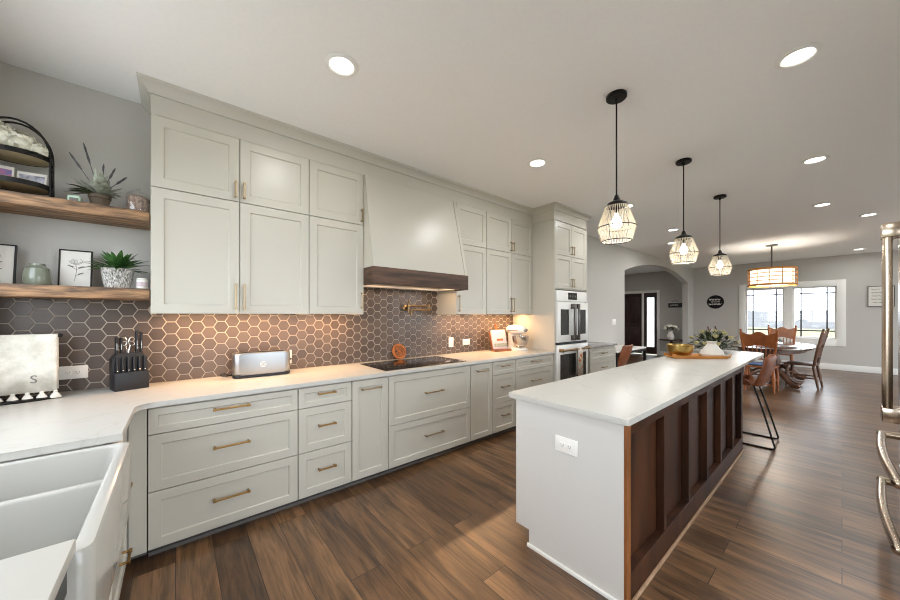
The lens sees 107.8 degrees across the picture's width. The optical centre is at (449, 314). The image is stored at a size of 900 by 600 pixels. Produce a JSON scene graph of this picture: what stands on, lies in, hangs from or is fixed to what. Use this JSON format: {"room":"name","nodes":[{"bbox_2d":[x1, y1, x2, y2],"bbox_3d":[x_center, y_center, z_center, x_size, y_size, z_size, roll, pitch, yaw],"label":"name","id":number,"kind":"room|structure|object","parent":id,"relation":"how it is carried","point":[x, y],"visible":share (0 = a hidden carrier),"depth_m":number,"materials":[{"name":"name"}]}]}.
{"room":"kitchen","nodes":[
{"label":"kitchen","id":0,"kind":"room"},
{"bbox_2d":[0,62,512,397],"bbox_3d":[-0.578,-0.055,3.815,5.990,2.930,0.127,0,0,-40],"label":"wall","id":1,"kind":"structure","parent":0,"point":[115,132],"depth_m":2.31,"materials":[{"name":"paint"}]},
{"bbox_2d":[59,365,87,379],"bbox_3d":[-2.467,0.375,2.145,0.135,0.085,0.008,0,0,-40],"label":"outlet","id":2,"kind":"object","parent":1,"relation":"attached to","point":[79,371],"visible":0.9,"depth_m":2.15,"materials":[{"name":"white plastic"}]},
{"bbox_2d":[64,370,71,374],"bbox_3d":[-2.482,0.375,2.129,0.034,0.030,0.003,0,0,-40],"label":"socket","id":3,"kind":"object","parent":2,"relation":"attached to","point":[66,372],"depth_m":2.13,"materials":[{"name":"plastic"}]},
{"bbox_2d":[74,370,81,374],"bbox_3d":[-2.448,0.375,2.158,0.034,0.030,0.003,0,0,-40],"label":"socket","id":4,"kind":"object","parent":2,"relation":"attached to","point":[76,372],"depth_m":2.16,"materials":[{"name":"plastic"}]},
{"bbox_2d":[0,190,150,230],"bbox_3d":[-2.362,-0.648,2.045,0.738,0.067,0.308,0,0,-40],"label":"shelf","id":5,"kind":"object","parent":1,"relation":"attached to","point":[11,202],"visible":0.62,"depth_m":1.99,"materials":[{"name":"brown wood"}]},
{"bbox_2d":[0,116,54,197],"bbox_3d":[-2.523,-0.907,1.905,0.282,0.450,0.231,0,0,-40],"label":"stand","id":6,"kind":"object","parent":5,"relation":"on","point":[8,153],"visible":0.98,"depth_m":1.93,"materials":[{"name":"black metal"}]},
{"bbox_2d":[0,165,14,176],"bbox_3d":[-2.549,-0.805,1.869,0.080,0.100,0.025,0,0,-44],"label":"photo card","id":7,"kind":"object","parent":6,"relation":"on","point":[4,170],"visible":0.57,"depth_m":1.88,"materials":[{"name":"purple paper"}]},
{"bbox_2d":[0,120,48,157],"bbox_3d":[-2.509,-1.011,1.879,0.286,0.179,0.198,0,0,-40],"label":"bunch","id":8,"kind":"object","parent":6,"relation":"on","point":[8,136],"visible":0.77,"depth_m":1.88,"materials":[{"name":"beige plant"}]},
{"bbox_2d":[17,171,47,184],"bbox_3d":[-2.466,-0.797,1.936,0.115,0.085,0.022,0,0,-34],"label":"photo card","id":9,"kind":"object","parent":6,"relation":"on","point":[40,178],"visible":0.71,"depth_m":1.94,"materials":[{"name":"white paper"}]},
{"bbox_2d":[67,195,81,201],"bbox_3d":[-2.302,-0.706,2.011,0.056,0.046,0.042,0,0,-40],"label":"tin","id":10,"kind":"object","parent":5,"relation":"on","point":[69,197],"visible":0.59,"depth_m":2.00,"materials":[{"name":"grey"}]},
{"bbox_2d":[67,143,126,205],"bbox_3d":[-2.245,-0.876,2.103,0.248,0.387,0.252,0,0,-13],"label":"potted plant","id":11,"kind":"object","parent":5,"relation":"on","point":[101,190],"visible":0.96,"depth_m":2.06,"materials":[{"name":"plant"}]},
{"bbox_2d":[127,195,149,211],"bbox_3d":[-2.090,-0.768,2.202,0.120,0.169,0.120,0,0,-40],"label":"glass jar","id":12,"kind":"object","parent":5,"relation":"on","point":[136,202],"visible":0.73,"depth_m":2.16,"materials":[{"name":"brown glass"}]},
{"bbox_2d":[0,283,150,300],"bbox_3d":[-2.362,-0.138,2.045,0.738,0.070,0.308,0,0,-40],"label":"shelf","id":13,"kind":"object","parent":1,"relation":"attached to","point":[7,290],"visible":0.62,"depth_m":1.95,"materials":[{"name":"brown wood"}]},
{"bbox_2d":[0,244,17,283],"bbox_3d":[-2.645,-0.295,1.896,0.170,0.245,0.056,0,0,-40],"label":"framed art","id":14,"kind":"object","parent":13,"relation":"on","point":[8,253],"visible":0.93,"depth_m":1.93,"materials":[{"name":"white paper"}]},
{"bbox_2d":[22,263,52,284],"bbox_3d":[-2.437,-0.238,1.938,0.114,0.130,0.114,0,0,-40],"label":"glass vase","id":15,"kind":"object","parent":13,"relation":"on","point":[34,273],"visible":0.81,"depth_m":1.91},
{"bbox_2d":[57,249,92,286],"bbox_3d":[-2.398,-0.295,2.102,0.145,0.245,0.056,0,0,-40],"label":"framed art","id":16,"kind":"object","parent":13,"relation":"on","point":[69,261],"visible":0.92,"depth_m":2.10,"materials":[{"name":"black paper"}]},
{"bbox_2d":[79,250,150,287],"bbox_3d":[-2.155,-0.294,2.115,0.320,0.241,0.336,0,0,-9],"label":"potted succulent","id":17,"kind":"object","parent":13,"relation":"on","point":[117,274],"visible":0.96,"depth_m":2.09,"materials":[{"name":"green plant"}]},
{"bbox_2d":[136,278,147,288],"bbox_3d":[-2.057,-0.210,2.190,0.061,0.074,0.061,0,0,-40],"label":"candle jar","id":18,"kind":"object","parent":13,"relation":"on","point":[142,283],"visible":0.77,"depth_m":2.17,"materials":[{"name":"white plastic"}]},
{"bbox_2d":[151,114,308,313],"bbox_3d":[-1.666,-0.660,2.566,0.987,1.310,0.390,0,0,-40],"label":"upper cabinet","id":19,"kind":"object","parent":1,"relation":"attached to","point":[230,215],"visible":1,"depth_m":2.39,"materials":[{"name":"paint"}]},
{"bbox_2d":[151,94,586,229],"bbox_3d":[-0.034,-1.418,3.730,4.985,0.204,0.710,0,0,-40],"label":"trim","id":20,"kind":"structure","parent":19,"relation":"on","point":[160,106],"depth_m":2.83,"materials":[{"name":"paint"}]},
{"bbox_2d":[309,160,363,314],"bbox_3d":[-1.098,-0.660,3.041,0.491,1.310,0.390,0,0,-40],"label":"upper cabinet","id":21,"kind":"object","parent":1,"relation":"attached to","point":[336,209],"visible":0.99,"depth_m":2.91,"materials":[{"name":"paint"}]},
{"bbox_2d":[136,72,592,220],"bbox_3d":[-0.007,-1.482,3.697,5.130,0.075,0.678,0,0,-39],"label":"trim","id":22,"kind":"structure","parent":1,"relation":"attached to","point":[148,85],"depth_m":2.73,"materials":[{"name":"paint"}]},
{"bbox_2d":[363,174,467,290],"bbox_3d":[-0.414,-0.796,3.510,1.160,1.032,0.545,0,0,-40],"label":"range hood","id":23,"kind":"object","parent":1,"relation":"attached to","point":[412,237],"visible":0.96,"depth_m":3.28,"materials":[{"name":"paint"}]},
{"bbox_2d":[363,285,458,290],"bbox_3d":[-0.418,-0.346,3.516,1.120,0.108,0.520,0,0,-40],"label":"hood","id":24,"kind":"object","parent":23,"relation":"attached to","point":[445,287],"depth_m":3.52,"materials":[{"name":"silver metal"}]},
{"bbox_2d":[403,299,429,314],"bbox_3d":[-0.378,-0.088,3.821,0.333,0.187,0.120,0,0,-40],"label":"pot filler","id":25,"kind":"object","parent":1,"relation":"attached to","point":[405,307],"visible":1,"depth_m":3.76,"materials":[{"name":"gold metal"}]},
{"bbox_2d":[449,337,452,346],"bbox_3d":[0.015,0.350,4.221,0.078,0.125,0.009,0,0,-40],"label":"switch plate","id":26,"kind":"object","parent":1,"relation":"attached to","point":[450,338],"visible":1,"depth_m":4.22,"materials":[{"name":"white plastic"}]},
{"bbox_2d":[438,203,485,314],"bbox_3d":[0.167,-0.660,4.099,0.507,1.310,0.390,0,0,-40],"label":"upper cabinet","id":27,"kind":"object","parent":1,"relation":"attached to","point":[472,221],"visible":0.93,"depth_m":4.00,"materials":[{"name":"paint"}]},
{"bbox_2d":[463,339,469,344],"bbox_3d":[0.218,0.360,4.391,0.125,0.078,0.008,0,0,-40],"label":"outlet","id":28,"kind":"object","parent":1,"relation":"attached to","point":[465,341],"visible":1,"depth_m":4.39,"materials":[{"name":"white plastic"}]},
{"bbox_2d":[485,211,531,314],"bbox_3d":[0.729,-0.660,4.569,0.954,1.310,0.390,0,0,-40],"label":"upper cabinet","id":29,"kind":"object","parent":1,"relation":"attached to","point":[508,248],"visible":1,"depth_m":4.43,"materials":[{"name":"paint"}]},
{"bbox_2d":[0,0,899,274],"bbox_3d":[3.965,-1.570,4.752,14.120,0.100,10.500,0,0,-40],"label":"ceiling","id":30,"kind":"structure","parent":0,"point":[469,93],"depth_m":2.16,"materials":[{"name":"paint"}]},
{"bbox_2d":[324,52,358,76],"bbox_3d":[-0.658,-1.514,1.992,0.200,0.011,0.200,0,0,-40],"label":"recessed light","id":31,"kind":"object","parent":30,"relation":"in","point":[340,64],"visible":1,"depth_m":1.98,"materials":[{"name":"white plastic"}]},
{"bbox_2d":[527,158,547,167],"bbox_3d":[0.873,-1.514,3.273,0.200,0.011,0.200,0,0,-40],"label":"recessed light","id":32,"kind":"object","parent":30,"relation":"in","point":[538,162],"visible":1,"depth_m":3.26,"materials":[{"name":"white plastic"}]},
{"bbox_2d":[597,89,636,244],"bbox_3d":[1.151,-1.014,2.267,0.248,1.013,0.248,0,0,-40],"label":"pendant lamp","id":33,"kind":"object","parent":30,"relation":"hanging from","point":[617,96],"visible":1,"depth_m":2.24,"materials":[{"name":"black metal"}]},
{"bbox_2d":[669,157,698,264],"bbox_3d":[2.298,-1.014,3.227,0.248,1.013,0.248,0,0,-40],"label":"pendant lamp","id":34,"kind":"object","parent":30,"relation":"hanging from","point":[683,248],"visible":1,"depth_m":3.20,"materials":[{"name":"black metal"}]},
{"bbox_2d":[708,194,732,275],"bbox_3d":[3.445,-1.014,4.187,0.248,1.013,0.248,0,0,-40],"label":"pendant lamp","id":35,"kind":"object","parent":30,"relation":"hanging from","point":[720,255],"visible":1,"depth_m":4.17,"materials":[{"name":"black metal"}]},
{"bbox_2d":[747,244,797,287],"bbox_3d":[6.987,-1.074,7.124,0.782,0.892,0.784,0,0,-40],"label":"drum chandelier","id":36,"kind":"object","parent":30,"relation":"hanging from","point":[773,276],"visible":1,"depth_m":6.89,"materials":[{"name":"fabric"}]},
{"bbox_2d":[774,42,823,68],"bbox_3d":[2.042,-1.514,1.923,0.200,0.011,0.200,0,0,-40],"label":"recessed light","id":37,"kind":"object","parent":30,"relation":"in","point":[799,55],"visible":1,"depth_m":1.91,"materials":[{"name":"white plastic"}]},
{"bbox_2d":[800,155,829,164],"bbox_3d":[3.564,-1.514,3.204,0.200,0.011,0.200,0,0,-40],"label":"recessed light","id":38,"kind":"object","parent":30,"relation":"in","point":[815,159],"visible":1,"depth_m":3.19,"materials":[{"name":"white plastic"}]},
{"bbox_2d":[811,202,832,206],"bbox_3d":[5.118,-1.514,4.511,0.200,0.011,0.200,0,0,-40],"label":"recessed light","id":39,"kind":"object","parent":30,"relation":"in","point":[825,203],"visible":1,"depth_m":4.49,"materials":[{"name":"white plastic"}]},
{"bbox_2d":[858,213,878,216],"bbox_3d":[6.333,-1.514,4.960,0.200,0.011,0.200,0,0,-40],"label":"recessed light","id":40,"kind":"object","parent":30,"relation":"in","point":[868,214],"visible":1,"depth_m":4.94,"materials":[{"name":"white plastic"}]},
{"bbox_2d":[119,353,899,599],"bbox_3d":[3.907,1.460,4.704,13.970,0.100,10.200,0,0,-40],"label":"floor","id":41,"kind":"structure","parent":0,"point":[799,519],"depth_m":2.07,"materials":[{"name":"brown wood"}]},
{"bbox_2d":[55,572,66,599],"bbox_3d":[-0.864,0.969,0.301,0.671,0.883,0.600,0,0,-40],"label":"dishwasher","id":42,"kind":"object","parent":41,"relation":"on","point":[61,594],"visible":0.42,"depth_m":0.69,"materials":[{"name":"metal"}]},
{"bbox_2d":[0,431,132,599],"bbox_3d":[-1.831,0.969,1.385,0.698,0.883,0.585,0,0,-40],"label":"base cabinet","id":43,"kind":"object","parent":41,"relation":"on","point":[123,561],"visible":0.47,"depth_m":1.59,"materials":[{"name":"paint"}]},
{"bbox_2d":[109,579,113,599],"bbox_3d":[-1.360,1.110,0.837,0.698,0.600,0.836,0,0,-40],"label":"base cabinet","id":44,"kind":"object","parent":41,"relation":"on","point":[111,597],"visible":0.04,"depth_m":1.32,"materials":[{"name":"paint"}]},
{"bbox_2d":[127,409,147,558],"bbox_3d":[-2.221,0.969,1.894,0.724,0.883,0.675,0,0,-40],"label":"base cabinet","id":45,"kind":"object","parent":41,"relation":"on","point":[137,430],"visible":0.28,"depth_m":1.85,"materials":[{"name":"paint"}]},
{"bbox_2d":[148,388,297,556],"bbox_3d":[-1.620,0.969,2.372,0.804,0.883,0.723,0,0,-40],"label":"base cabinet","id":46,"kind":"object","parent":41,"relation":"on","point":[215,465],"visible":0.98,"depth_m":2.08,"materials":[{"name":"paint"}]},
{"bbox_2d":[295,381,351,504],"bbox_3d":[-1.154,0.969,2.761,0.406,0.883,0.723,0,0,-40],"label":"base cabinet","id":47,"kind":"object","parent":41,"relation":"on","point":[324,411],"visible":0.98,"depth_m":2.51,"materials":[{"name":"paint"}]},
{"bbox_2d":[348,376,387,486],"bbox_3d":[-0.871,0.969,2.998,0.328,0.883,0.723,0,0,-40],"label":"base cabinet","id":48,"kind":"object","parent":41,"relation":"on","point":[369,400],"visible":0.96,"depth_m":2.75,"materials":[{"name":"paint"}]},
{"bbox_2d":[384,365,469,473],"bbox_3d":[-0.366,0.969,3.421,0.986,0.883,0.723,0,0,-40],"label":"base cabinet","id":49,"kind":"object","parent":41,"relation":"on","point":[429,411],"visible":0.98,"depth_m":3.13,"materials":[{"name":"paint"}]},
{"bbox_2d":[466,362,491,444],"bbox_3d":[0.144,0.969,3.848,0.340,0.883,0.723,0,0,-40],"label":"base cabinet","id":50,"kind":"object","parent":41,"relation":"on","point":[480,374],"visible":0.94,"depth_m":3.60,"materials":[{"name":"paint"}]},
{"bbox_2d":[488,359,514,437],"bbox_3d":[0.432,0.969,4.089,0.406,0.883,0.723,0,0,-40],"label":"base cabinet","id":51,"kind":"object","parent":41,"relation":"on","point":[503,372],"visible":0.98,"depth_m":3.83,"materials":[{"name":"paint"}]},
{"bbox_2d":[511,354,552,429],"bbox_3d":[0.894,0.969,4.475,0.795,0.883,0.723,0,0,-40],"label":"base cabinet","id":52,"kind":"object","parent":41,"relation":"on","point":[532,371],"visible":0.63,"depth_m":4.19,"materials":[{"name":"paint"}]},
{"bbox_2d":[0,349,554,599],"bbox_3d":[0.245,0.511,2.118,4.830,0.030,3.534,0,0,-40],"label":"countertop","id":53,"kind":"structure","parent":52,"relation":"on","point":[76,419],"depth_m":1.67,"materials":[{"name":"white stone"}]},
{"bbox_2d":[0,333,62,405],"bbox_3d":[-2.465,0.303,1.881,0.317,0.384,0.145,0,0,-42],"label":"towel stand","id":54,"kind":"object","parent":53,"relation":"on","point":[34,399],"visible":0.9,"depth_m":1.87,"materials":[{"name":"black metal"}]},
{"bbox_2d":[0,334,61,401],"bbox_3d":[-2.463,0.302,1.883,0.314,0.379,0.066,0,0,-42],"label":"towel","id":55,"kind":"object","parent":54,"relation":"hanging from","point":[29,363],"visible":0.92,"depth_m":1.90,"materials":[{"name":"fabric"}]},
{"bbox_2d":[0,442,130,599],"bbox_3d":[-1.274,0.666,0.906,0.504,0.278,0.830,0,0,-40],"label":"sink","id":56,"kind":"object","parent":53,"relation":"in","point":[82,495],"visible":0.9,"depth_m":1.04,"materials":[{"name":"white ceramic"}]},
{"bbox_2d":[109,330,148,391],"bbox_3d":[-2.165,0.300,2.215,0.137,0.390,0.170,0,0,34],"label":"knife block","id":57,"kind":"object","parent":53,"relation":"on","point":[128,370],"visible":1,"depth_m":2.19,"materials":[{"name":"black plastic"}]},
{"bbox_2d":[220,350,291,378],"bbox_3d":[-1.589,0.398,2.701,0.511,0.196,0.189,0,0,-37],"label":"toaster","id":58,"kind":"object","parent":53,"relation":"on","point":[250,364],"visible":1,"depth_m":2.64,"materials":[{"name":"silver metal"}]},
{"bbox_2d":[392,344,405,358],"bbox_3d":[-0.572,0.410,3.699,0.176,0.171,0.064,0,0,-40],"label":"round board","id":59,"kind":"object","parent":53,"relation":"on","point":[398,350],"visible":1,"depth_m":3.69,"materials":[{"name":"orange wood"}]},
{"bbox_2d":[361,356,464,370],"bbox_3d":[-0.365,0.492,3.404,0.970,0.006,0.530,0,0,-40],"label":"cooktop","id":60,"kind":"object","parent":53,"relation":"in","point":[433,360],"visible":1,"depth_m":3.31,"materials":[{"name":"black glass"}]},
{"bbox_2d":[489,324,511,351],"bbox_3d":[0.681,0.309,4.568,0.280,0.372,0.213,0,0,-30],"label":"cookbook stand","id":61,"kind":"object","parent":53,"relation":"on","point":[495,325],"visible":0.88,"depth_m":4.51,"materials":[{"name":"brown wood"}]},
{"bbox_2d":[490,330,507,349],"bbox_3d":[0.681,0.340,4.568,0.240,0.265,0.089,0,0,-30],"label":"cookbook","id":62,"kind":"object","parent":61,"relation":"on","point":[498,337],"visible":0.98,"depth_m":4.55,"materials":[{"name":"white paper"}]},
{"bbox_2d":[506,325,528,350],"bbox_3d":[0.956,0.317,4.685,0.238,0.356,0.380,0,0,-32],"label":"stand mixer","id":63,"kind":"object","parent":53,"relation":"on","point":[517,343],"visible":0.98,"depth_m":4.59,"materials":[{"name":"white plastic"}]},
{"bbox_2d":[512,336,528,347],"bbox_3d":[0.994,0.378,4.625,0.238,0.157,0.238,0,0,-32],"label":"bowl","id":64,"kind":"object","parent":63,"relation":"on","point":[517,341],"depth_m":4.55,"materials":[{"name":"silver metal"}]},
{"bbox_2d":[513,219,586,381],"bbox_3d":[1.553,0.049,5.025,0.888,2.722,0.750,0,0,-40],"label":"tall cabinet","id":65,"kind":"object","parent":41,"relation":"on","point":[559,249],"visible":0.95,"depth_m":4.67,"materials":[{"name":"paint"}]},
{"bbox_2d":[555,290,590,380],"bbox_3d":[1.642,0.318,4.920,0.824,1.325,0.601,0,0,-40],"label":"double oven","id":66,"kind":"object","parent":65,"relation":"in","point":[571,309],"visible":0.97,"depth_m":4.67,"materials":[{"name":"silver metal"}]},
{"bbox_2d":[576,347,582,375],"bbox_3d":[1.871,0.673,4.739,0.142,0.414,0.048,0,0,-40],"label":"oven towel","id":67,"kind":"object","parent":66,"relation":"hanging from","point":[579,353],"visible":1,"depth_m":4.72,"materials":[{"name":"fabric"}]},
{"bbox_2d":[588,345,615,373],"bbox_3d":[2.398,0.969,5.665,0.910,0.883,0.588,0,0,-40],"label":"base cabinet","id":68,"kind":"object","parent":41,"relation":"on","point":[599,358],"visible":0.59,"depth_m":5.42,"materials":[{"name":"paint"}]},
{"bbox_2d":[587,341,616,347],"bbox_3d":[2.387,0.510,5.679,0.950,0.028,0.588,0,0,-40],"label":"countertop","id":69,"kind":"structure","parent":68,"relation":"on","point":[592,344],"depth_m":5.54,"materials":[{"name":"grey stone"}]},
{"bbox_2d":[618,344,632,366],"bbox_3d":[3.089,0.975,6.129,0.494,0.875,0.558,0,0,-43],"label":"desk chair","id":70,"kind":"object","parent":41,"relation":"on","point":[626,350],"visible":0.49,"depth_m":5.88,"materials":[{"name":"brown leather"}]},
{"bbox_2d":[516,367,743,599],"bbox_3d":[2.222,0.969,3.147,4.162,0.883,0.679,0,0,-40],"label":"kitchen island","id":71,"kind":"object","parent":41,"relation":"on","point":[610,515],"visible":0.73,"depth_m":1.88,"materials":[{"name":"paint"}]},
{"bbox_2d":[555,435,577,456],"bbox_3d":[0.640,0.720,1.807,0.008,0.085,0.135,0,0,-40],"label":"outlet","id":72,"kind":"object","parent":71,"relation":"attached to","point":[568,446],"visible":1,"depth_m":1.80,"materials":[{"name":"white plastic"}]},
{"bbox_2d":[567,444,572,450],"bbox_3d":[0.652,0.720,1.788,0.003,0.030,0.034,0,0,-40],"label":"socket","id":73,"kind":"object","parent":72,"relation":"attached to","point":[569,446],"depth_m":1.79,"materials":[{"name":"plastic"}]},
{"bbox_2d":[509,349,763,425],"bbox_3d":[2.268,0.511,3.215,4.335,0.030,0.730,0,0,-40],"label":"island countertop","id":74,"kind":"structure","parent":71,"relation":"on","point":[625,395],"depth_m":2.24,"materials":[{"name":"white stone"}]},
{"bbox_2d":[663,352,731,358],"bbox_3d":[2.858,0.468,3.800,0.636,0.055,0.247,0,0,4],"label":"serving tray","id":75,"kind":"object","parent":74,"relation":"on","point":[692,356],"visible":0.79,"depth_m":3.70,"materials":[{"name":"brown wood"}]},
{"bbox_2d":[666,344,693,355],"bbox_3d":[2.687,0.414,3.832,0.267,0.139,0.267,0,0,-40],"label":"bowl","id":76,"kind":"object","parent":75,"relation":"on","point":[677,349],"visible":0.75,"depth_m":3.74,"materials":[{"name":"gold metal"}]},
{"bbox_2d":[699,341,724,355],"bbox_3d":[3.048,0.396,3.822,0.235,0.176,0.235,0,0,-40],"label":"vase","id":77,"kind":"object","parent":75,"relation":"on","point":[711,348],"visible":0.84,"depth_m":3.77,"materials":[{"name":"white ceramic"}]},
{"bbox_2d":[685,330,739,351],"bbox_3d":[3.478,0.338,4.348,0.596,0.314,0.566,0,0,19],"label":"flower bouquet","id":78,"kind":"object","parent":77,"relation":"in","point":[716,335],"visible":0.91,"depth_m":4.26,"materials":[{"name":"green plant"}]},
{"bbox_2d":[615,345,645,366],"bbox_3d":[3.295,1.028,6.441,1.364,0.765,0.550,0,0,-40],"label":"desk","id":79,"kind":"object","parent":41,"relation":"on","point":[618,347],"visible":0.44,"depth_m":6.47,"materials":[{"name":"white wood"}]},
{"bbox_2d":[659,339,681,343],"bbox_3d":[7.302,1.105,10.830,0.720,0.600,0.656,0,0,-40],"label":"console table","id":80,"kind":"object","parent":41,"relation":"on","point":[671,341],"visible":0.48,"depth_m":10.78,"materials":[{"name":"brown wood"}]},
{"bbox_2d":[663,325,679,339],"bbox_3d":[7.300,0.557,10.813,0.465,0.494,0.397,0,0,30],"label":"flowers","id":81,"kind":"object","parent":80,"relation":"on","point":[670,336],"visible":1,"depth_m":10.73,"materials":[{"name":"white ceramic"}]},
{"bbox_2d":[707,326,743,373],"bbox_3d":[6.177,0.834,7.350,0.528,1.156,0.546,0,0,-36],"label":"dining chair","id":82,"kind":"object","parent":41,"relation":"on","point":[710,329],"visible":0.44,"depth_m":7.50,"materials":[{"name":"brown wood"}]},
{"bbox_2d":[739,329,779,393],"bbox_3d":[5.819,0.834,6.147,0.546,1.156,0.528,0,0,-40],"label":"dining chair","id":83,"kind":"object","parent":41,"relation":"on","point":[757,338],"visible":0.66,"depth_m":6.03,"materials":[{"name":"brown wood"}]},
{"bbox_2d":[748,361,775,365],"bbox_3d":[5.867,0.923,6.187,0.360,0.036,0.380,0,0,-40],"label":"cushion","id":84,"kind":"object","parent":83,"relation":"on","point":[753,363],"depth_m":6.13,"materials":[{"name":"blue fabric"}]},
{"bbox_2d":[743,354,778,449],"bbox_3d":[3.381,0.926,3.735,0.467,0.968,0.498,0,0,-42],"label":"bar stool","id":85,"kind":"object","parent":41,"relation":"on","point":[769,362],"visible":0.7,"depth_m":3.52,"materials":[{"name":"brown leather"}]},
{"bbox_2d":[730,342,815,388],"bbox_3d":[7.002,1.023,7.137,2.500,0.756,1.280,0,0,-40],"label":"dining table","id":86,"kind":"object","parent":41,"relation":"on","point":[787,347],"visible":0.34,"depth_m":6.58,"materials":[{"name":"brown wood"}]},
{"bbox_2d":[767,325,796,365],"bbox_3d":[8.247,0.834,8.178,0.546,1.156,0.528,0,0,-40],"label":"dining chair","id":87,"kind":"object","parent":41,"relation":"on","point":[783,332],"visible":0.49,"depth_m":8.23,"materials":[{"name":"brown wood"}]},
{"bbox_2d":[784,328,829,389],"bbox_3d":[6.995,0.834,6.436,0.528,1.156,0.546,0,0,-34],"label":"dining chair","id":88,"kind":"object","parent":41,"relation":"on","point":[823,336],"visible":0.94,"depth_m":6.36,"materials":[{"name":"brown wood"}]},
{"bbox_2d":[876,221,899,555],"bbox_3d":[2.865,0.417,1.625,1.240,1.985,0.915,0,0,-40],"label":"refrigerator","id":89,"kind":"object","parent":41,"relation":"on","point":[889,413],"visible":1,"depth_m":1.92,"materials":[{"name":"metal"}]},
{"bbox_2d":[587,235,692,344],"bbox_3d":[4.811,-0.055,8.198,8.100,2.930,0.160,0,0,-40],"label":"wall","id":90,"kind":"structure","parent":0,"point":[607,264],"depth_m":6.98,"materials":[{"name":"paint"}]},
{"bbox_2d":[625,250,897,368],"bbox_3d":[9.318,-0.055,9.231,0.140,2.930,10.440,0,0,-40],"label":"wall","id":91,"kind":"structure","parent":0,"point":[863,347],"depth_m":8.74,"materials":[{"name":"paint"}]},
{"bbox_2d":[625,290,659,354],"bbox_3d":[6.814,0.265,12.091,0.150,2.290,1.620,0,0,-40],"label":"door","id":92,"kind":"structure","parent":91,"relation":"in","point":[642,310],"depth_m":11.87,"materials":[{"name":"black wood"}]},
{"bbox_2d":[668,300,681,307],"bbox_3d":[7.625,-0.378,11.120,0.027,0.245,0.410,0,0,-40],"label":"sign","id":93,"kind":"object","parent":91,"relation":"attached to","point":[672,304],"visible":0.94,"depth_m":11.12,"materials":[{"name":"black plastic"}]},
{"bbox_2d":[707,295,723,308],"bbox_3d":[8.322,-0.410,10.289,0.028,0.421,0.430,0,0,-40],"label":"oval sign","id":94,"kind":"object","parent":91,"relation":"attached to","point":[715,301],"visible":1,"depth_m":10.28,"materials":[{"name":"black metal"}]},
{"bbox_2d":[660,351,897,374],"bbox_3d":[9.935,1.335,8.372,0.016,0.150,8.090,0,0,-40],"label":"baseboard","id":95,"kind":"structure","parent":91,"relation":"attached to","point":[854,368],"depth_m":8.28,"materials":[{"name":"white wood"}]},
{"bbox_2d":[739,279,845,346],"bbox_3d":[9.387,-0.052,9.106,0.155,1.705,2.050,0,0,-40],"label":"window","id":96,"kind":"structure","parent":91,"relation":"in","point":[839,339],"depth_m":8.91,"materials":[{"name":"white glass"}]},
{"bbox_2d":[747,287,834,335],"bbox_3d":[9.394,-0.070,9.118,0.012,1.300,1.690,0,0,-40],"label":"grille","id":97,"kind":"object","parent":96,"relation":"attached to","point":[788,293],"depth_m":9.07,"materials":[{"name":"black plastic"}]},
{"bbox_2d":[867,285,894,306],"bbox_3d":[10.346,-0.450,7.875,0.022,0.500,0.400,0,0,-40],"label":"wall picture","id":98,"kind":"object","parent":91,"relation":"attached to","point":[874,293],"visible":0.65,"depth_m":7.93,"materials":[{"name":"paper"}]},
{"label":"outside","id":99,"kind":"structure","parent":0,"visible":0},
{"bbox_2d":[638,327,834,354],"bbox_3d":[69.024,2.460,57.755,300.000,0.100,320.000,0,0,-40],"label":"ground","id":100,"kind":"structure","parent":99,"point":[804,333],"depth_m":45.17,"materials":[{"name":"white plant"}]},
{"bbox_2d":[748,310,834,328],"bbox_3d":[98.168,0.243,82.141,94.000,4.374,320.000,0,0,-40],"label":"treeline","id":101,"kind":"object","parent":100,"relation":"on","point":[811,319],"visible":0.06,"depth_m":75.84,"materials":[{"name":"white"}]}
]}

